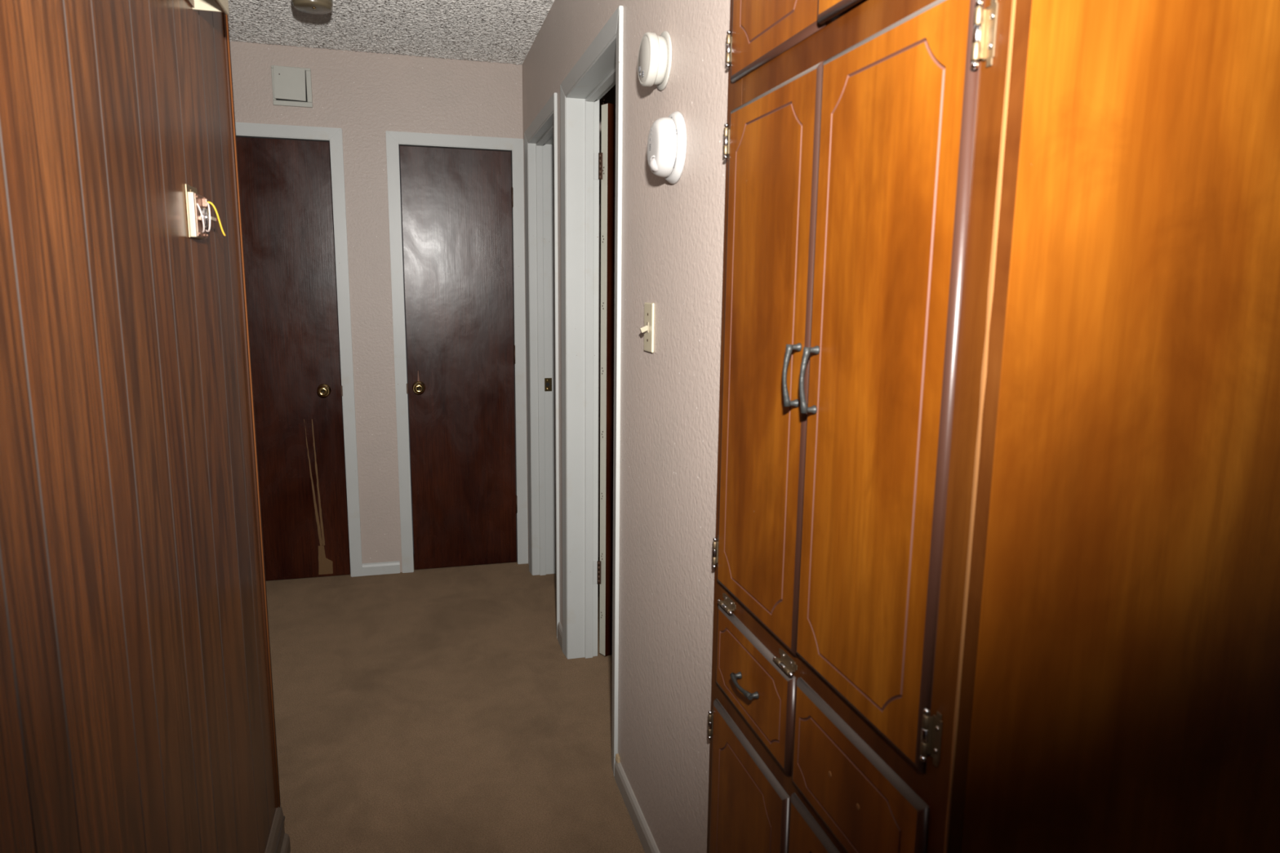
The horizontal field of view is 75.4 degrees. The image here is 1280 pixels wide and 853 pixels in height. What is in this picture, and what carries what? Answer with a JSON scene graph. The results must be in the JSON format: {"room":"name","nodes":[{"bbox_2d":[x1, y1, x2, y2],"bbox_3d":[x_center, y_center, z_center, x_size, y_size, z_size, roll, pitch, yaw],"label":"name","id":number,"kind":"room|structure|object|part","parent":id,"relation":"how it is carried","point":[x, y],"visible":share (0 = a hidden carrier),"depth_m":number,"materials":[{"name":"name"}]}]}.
{"room":"home hallway","nodes":[
{"label":"home hallway","id":0,"kind":"room"},
{"bbox_2d":[0,0,275,852],"bbox_3d":[-0.475,0.163,0.174,0.110,2.440,3.528,-2,10,-15],"label":"wall","id":1,"kind":"structure","parent":0,"point":[135,714],"depth_m":1.06,"materials":[{"name":"brown wood"}]},
{"bbox_2d":[184,183,226,239],"bbox_3d":[-0.768,-0.375,1.455,0.042,0.089,0.106,1,10,1],"label":"thermostat","id":2,"kind":"object","parent":1,"relation":"attached to","point":[199,218],"visible":1,"depth_m":1.42,"materials":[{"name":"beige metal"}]},
{"bbox_3d":[-0.777,-0.372,1.439,0.003,0.089,0.076,-2,10,-15],"label":"wall plate","id":3,"kind":"part","parent":2,"relation":"part of","materials":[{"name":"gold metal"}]},
{"bbox_3d":[-0.767,-0.373,1.486,0.004,0.006,0.047,-2,10,-15],"label":"lever","id":4,"kind":"part","parent":2,"relation":"part of","materials":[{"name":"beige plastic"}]},
{"bbox_2d":[186,0,229,14],"bbox_3d":[-0.750,-0.834,1.390,0.060,0.204,0.200,-2,10,-15],"label":"door chime","id":5,"kind":"object","parent":1,"relation":"attached to","point":[219,6],"visible":1,"depth_m":1.49,"materials":[{"name":"beige plastic"}]},
{"bbox_3d":[-0.777,-0.833,1.382,0.004,0.193,0.191,-2,10,-15],"label":"plate","id":6,"kind":"part","parent":5,"relation":"part of","materials":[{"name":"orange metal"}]},
{"bbox_2d":[222,12,280,808],"bbox_3d":[-0.943,-0.128,1.871,0.119,2.440,0.039,-2,10,-15],"label":"trim","id":7,"kind":"structure","parent":1,"relation":"attached to","point":[225,18],"depth_m":1.89,"materials":[{"name":"brown wood"}]},
{"bbox_2d":[264,804,290,852],"bbox_3d":[-0.427,1.296,0.393,0.023,0.135,3.550,-2,10,-15],"label":"baseboard","id":8,"kind":"structure","parent":1,"relation":"attached to","point":[278,842],"depth_m":2.01,"materials":[{"name":"wood"}]},
{"bbox_2d":[227,0,554,64],"bbox_3d":[0.174,-1.284,1.300,4.900,0.064,6.000,-2,10,-15],"label":"ceiling","id":9,"kind":"structure","parent":0,"point":[497,31],"depth_m":3.33,"materials":[{"name":"white paint"}]},
{"bbox_2d":[291,0,333,14],"bbox_3d":[-1.134,-1.487,2.862,0.133,0.092,0.133,-2,10,-15],"label":"ceiling detector","id":10,"kind":"object","parent":9,"relation":"attached to","point":[311,6],"visible":1,"depth_m":2.85,"materials":[{"name":"beige plastic"}]},
{"bbox_2d":[230,40,615,572],"bbox_3d":[-0.620,-0.504,4.131,3.498,2.440,0.110,-2,10,-15],"label":"wall","id":11,"kind":"structure","parent":0,"point":[365,95],"depth_m":3.83,"materials":[{"name":"beige paint"}]},
{"bbox_2d":[271,65,312,107],"bbox_3d":[-1.530,-1.495,3.637,0.162,0.164,0.026,-2,10,-15],"label":"door chime","id":12,"kind":"object","parent":11,"relation":"in","point":[291,86],"visible":1,"depth_m":3.63,"materials":[{"name":"grey paint"}]},
{"bbox_3d":[-1.536,-1.502,3.646,0.128,0.132,0.003,-2,10,-15],"label":"plate","id":13,"kind":"part","parent":12,"relation":"part of","materials":[{"name":"white plastic"}]},
{"bbox_2d":[235,122,362,580],"bbox_3d":[-1.671,-0.298,3.843,0.642,2.104,0.170,-2,10,-15],"label":"door","id":14,"kind":"structure","parent":11,"relation":"in","point":[291,178],"depth_m":3.83,"materials":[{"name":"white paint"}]},
{"bbox_3d":[-1.477,-0.165,3.863,0.062,0.062,0.062,-2,10,-15],"label":"knob","id":15,"kind":"part","parent":14,"relation":"part of","materials":[{"name":"gold metal"}]},
{"bbox_2d":[362,560,399,576],"bbox_3d":[-1.283,0.702,4.090,0.185,0.060,0.011,-2,10,-15],"label":"baseboard","id":16,"kind":"structure","parent":11,"relation":"attached to","point":[385,567],"depth_m":4.09,"materials":[{"name":"white paint"}]},
{"bbox_2d":[385,130,528,573],"bbox_3d":[-0.877,-0.325,4.059,0.627,2.104,0.170,-2,10,-15],"label":"door","id":17,"kind":"structure","parent":11,"relation":"in","point":[462,211],"depth_m":4.02,"materials":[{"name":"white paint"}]},
{"bbox_3d":[-1.062,-0.184,3.975,0.062,0.062,0.062,-2,10,-15],"label":"knob","id":18,"kind":"part","parent":17,"relation":"part of","materials":[{"name":"gold metal"}]},
{"bbox_2d":[266,554,644,852],"bbox_3d":[0.145,1.179,1.715,4.900,0.060,6.000,-2,10,-15],"label":"floor","id":19,"kind":"structure","parent":0,"point":[441,709],"depth_m":2.75,"materials":[{"name":"carpet"}]},
{"bbox_2d":[706,0,1279,852],"bbox_3d":[0.517,-0.004,1.246,0.643,2.438,0.722,-2,10,-15],"label":"linen cabinet","id":20,"kind":"object","parent":19,"relation":"on","point":[995,561],"visible":1,"depth_m":0.91,"materials":[{"name":"brown wood"}]},
{"bbox_3d":[0.173,0.436,1.392,0.022,0.012,0.085,-2,10,-15],"label":"handle","id":21,"kind":"part","parent":20,"relation":"part of","materials":[{"name":"grey metal"}]},
{"bbox_3d":[0.181,0.828,1.471,0.010,0.575,0.320,-2,10,-15],"label":"cabinet door","id":22,"kind":"part","parent":20,"relation":"part of","materials":[{"name":"orange wood"}]},
{"bbox_3d":[0.187,0.430,1.399,0.010,0.160,0.312,-2,10,-15],"label":"hatch door","id":23,"kind":"part","parent":20,"relation":"part of","materials":[{"name":"orange wood"}]},
{"bbox_3d":[0.193,-0.097,1.311,0.010,0.834,0.326,-2,10,-15],"label":"cabinet door","id":24,"kind":"part","parent":20,"relation":"part of","materials":[{"name":"orange wood"}]},
{"bbox_3d":[0.201,-0.860,1.187,0.010,0.625,0.324,-2,10,-15],"label":"cabinet door","id":25,"kind":"part","parent":20,"relation":"part of","materials":[{"name":"orange wood"}]},
{"bbox_3d":[0.214,-0.072,1.173,0.025,0.092,0.012,-2,10,-15],"label":"handle","id":26,"kind":"part","parent":20,"relation":"part of","materials":[{"name":"grey metal"}]},
{"bbox_3d":[0.228,-0.063,1.122,0.025,0.094,0.012,-2,10,-15],"label":"handle","id":27,"kind":"part","parent":20,"relation":"part of","materials":[{"name":"grey metal"}]},
{"bbox_3d":[0.269,0.875,1.152,0.010,0.592,0.322,-2,10,-15],"label":"cabinet door","id":28,"kind":"part","parent":20,"relation":"part of","materials":[{"name":"orange wood"}]},
{"bbox_3d":[0.282,-0.806,0.875,0.009,0.625,0.318,-2,10,-17],"label":"cabinet door","id":29,"kind":"part","parent":20,"relation":"part of","materials":[{"name":"orange wood"}]},
{"bbox_3d":[0.249,0.005,1.173,0.019,2.438,0.721,-2,10,-15],"label":"frame","id":30,"kind":"part","parent":20,"relation":"part of","materials":[{"name":"brown wood"}]},
{"bbox_3d":[0.274,0.480,1.085,0.010,0.168,0.320,-2,10,-15],"label":"hatch door","id":31,"kind":"part","parent":20,"relation":"part of","materials":[{"name":"orange wood"}]},
{"bbox_3d":[0.278,-0.046,1.004,0.010,0.828,0.315,-2,10,-15],"label":"cabinet door","id":32,"kind":"part","parent":20,"relation":"part of","materials":[{"name":"orange wood"}]},
{"bbox_3d":[0.633,0.052,0.918,0.583,2.438,0.018,-2,10,-15],"label":"panel","id":33,"kind":"part","parent":20,"relation":"part of","materials":[{"name":"brown wood"}]},
{"bbox_2d":[522,0,730,852],"bbox_3d":[-0.159,-0.278,2.817,0.109,2.440,2.706,-2,10,-15],"label":"wall","id":34,"kind":"structure","parent":0,"point":[673,235],"depth_m":1.85,"materials":[{"name":"beige paint"}]},
{"bbox_2d":[524,92,559,638],"bbox_3d":[-0.374,-0.247,3.606,0.126,2.112,0.837,-2,10,-15],"label":"door","id":35,"kind":"structure","parent":34,"relation":"in","point":[540,138],"depth_m":3.90,"materials":[{"name":"white paint"}]},
{"bbox_3d":[-0.439,-0.200,3.964,0.035,0.064,0.004,-2,10,-15],"label":"strike plate","id":36,"kind":"part","parent":35,"relation":"part of","materials":[{"name":"gold metal"}]},
{"bbox_2d":[557,622,562,650],"bbox_3d":[-0.315,0.838,3.302,0.011,0.075,0.121,-2,10,-15],"label":"baseboard","id":37,"kind":"structure","parent":34,"relation":"attached to","point":[559,625],"depth_m":3.30,"materials":[{"name":"grey paint"}]},
{"bbox_2d":[560,5,623,776],"bbox_3d":[-0.048,-0.130,2.932,0.547,2.112,1.327,4,10,17],"label":"door","id":38,"kind":"structure","parent":34,"relation":"in","point":[599,68],"depth_m":2.97,"materials":[{"name":"white paint"}]},
{"bbox_2d":[614,760,659,852],"bbox_3d":[0.029,1.057,2.062,0.012,0.062,0.738,-2,10,-15],"label":"baseboard","id":39,"kind":"structure","parent":34,"relation":"attached to","point":[648,843],"depth_m":2.20,"materials":[{"name":"grey paint"}]},
{"bbox_2d":[615,753,620,763],"bbox_3d":[-0.065,0.961,2.396,0.010,0.018,0.021,-2,10,-15],"label":"chip","id":40,"kind":"object","parent":39,"relation":"on","point":[617,756],"visible":1,"depth_m":2.39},
{"bbox_2d":[639,302,654,352],"bbox_3d":[0.012,-0.232,1.937,0.025,0.114,0.071,-2,10,-15],"label":"light switch","id":41,"kind":"object","parent":34,"relation":"attached to","point":[649,308],"visible":1,"depth_m":1.93,"materials":[{"name":"beige plastic"}]},
{"bbox_2d":[644,302,654,352],"bbox_3d":[0.021,-0.232,1.939,0.006,0.114,0.071,-2,10,-15],"label":"switch plate","id":42,"kind":"object","parent":41,"relation":"attached to","point":[649,308],"depth_m":1.93,"materials":[{"name":"beige plastic"}]},
{"bbox_2d":[637,31,671,90],"bbox_3d":[0.028,-0.781,1.764,0.048,0.117,0.117,-2,10,-15],"label":"smoke detector","id":43,"kind":"object","parent":34,"relation":"attached to","point":[655,53],"visible":1,"depth_m":1.73,"materials":[{"name":"white plastic"}]},
{"bbox_3d":[0.049,-0.782,1.769,0.005,0.117,0.117,-2,10,-15],"label":"mounting plate","id":44,"kind":"part","parent":43,"relation":"part of","materials":[{"name":"white plastic"}]},
{"bbox_2d":[647,111,686,184],"bbox_3d":[0.046,-0.575,1.704,0.058,0.143,0.143,-2,10,-15],"label":"fire alarm","id":45,"kind":"object","parent":34,"relation":"attached to","point":[667,136],"visible":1,"depth_m":1.66,"materials":[{"name":"white plastic"}]},
{"bbox_3d":[0.067,-0.576,1.710,0.015,0.143,0.143,-2,10,-15],"label":"mounting plate","id":46,"kind":"part","parent":45,"relation":"part of","materials":[{"name":"white plastic"}]}
]}

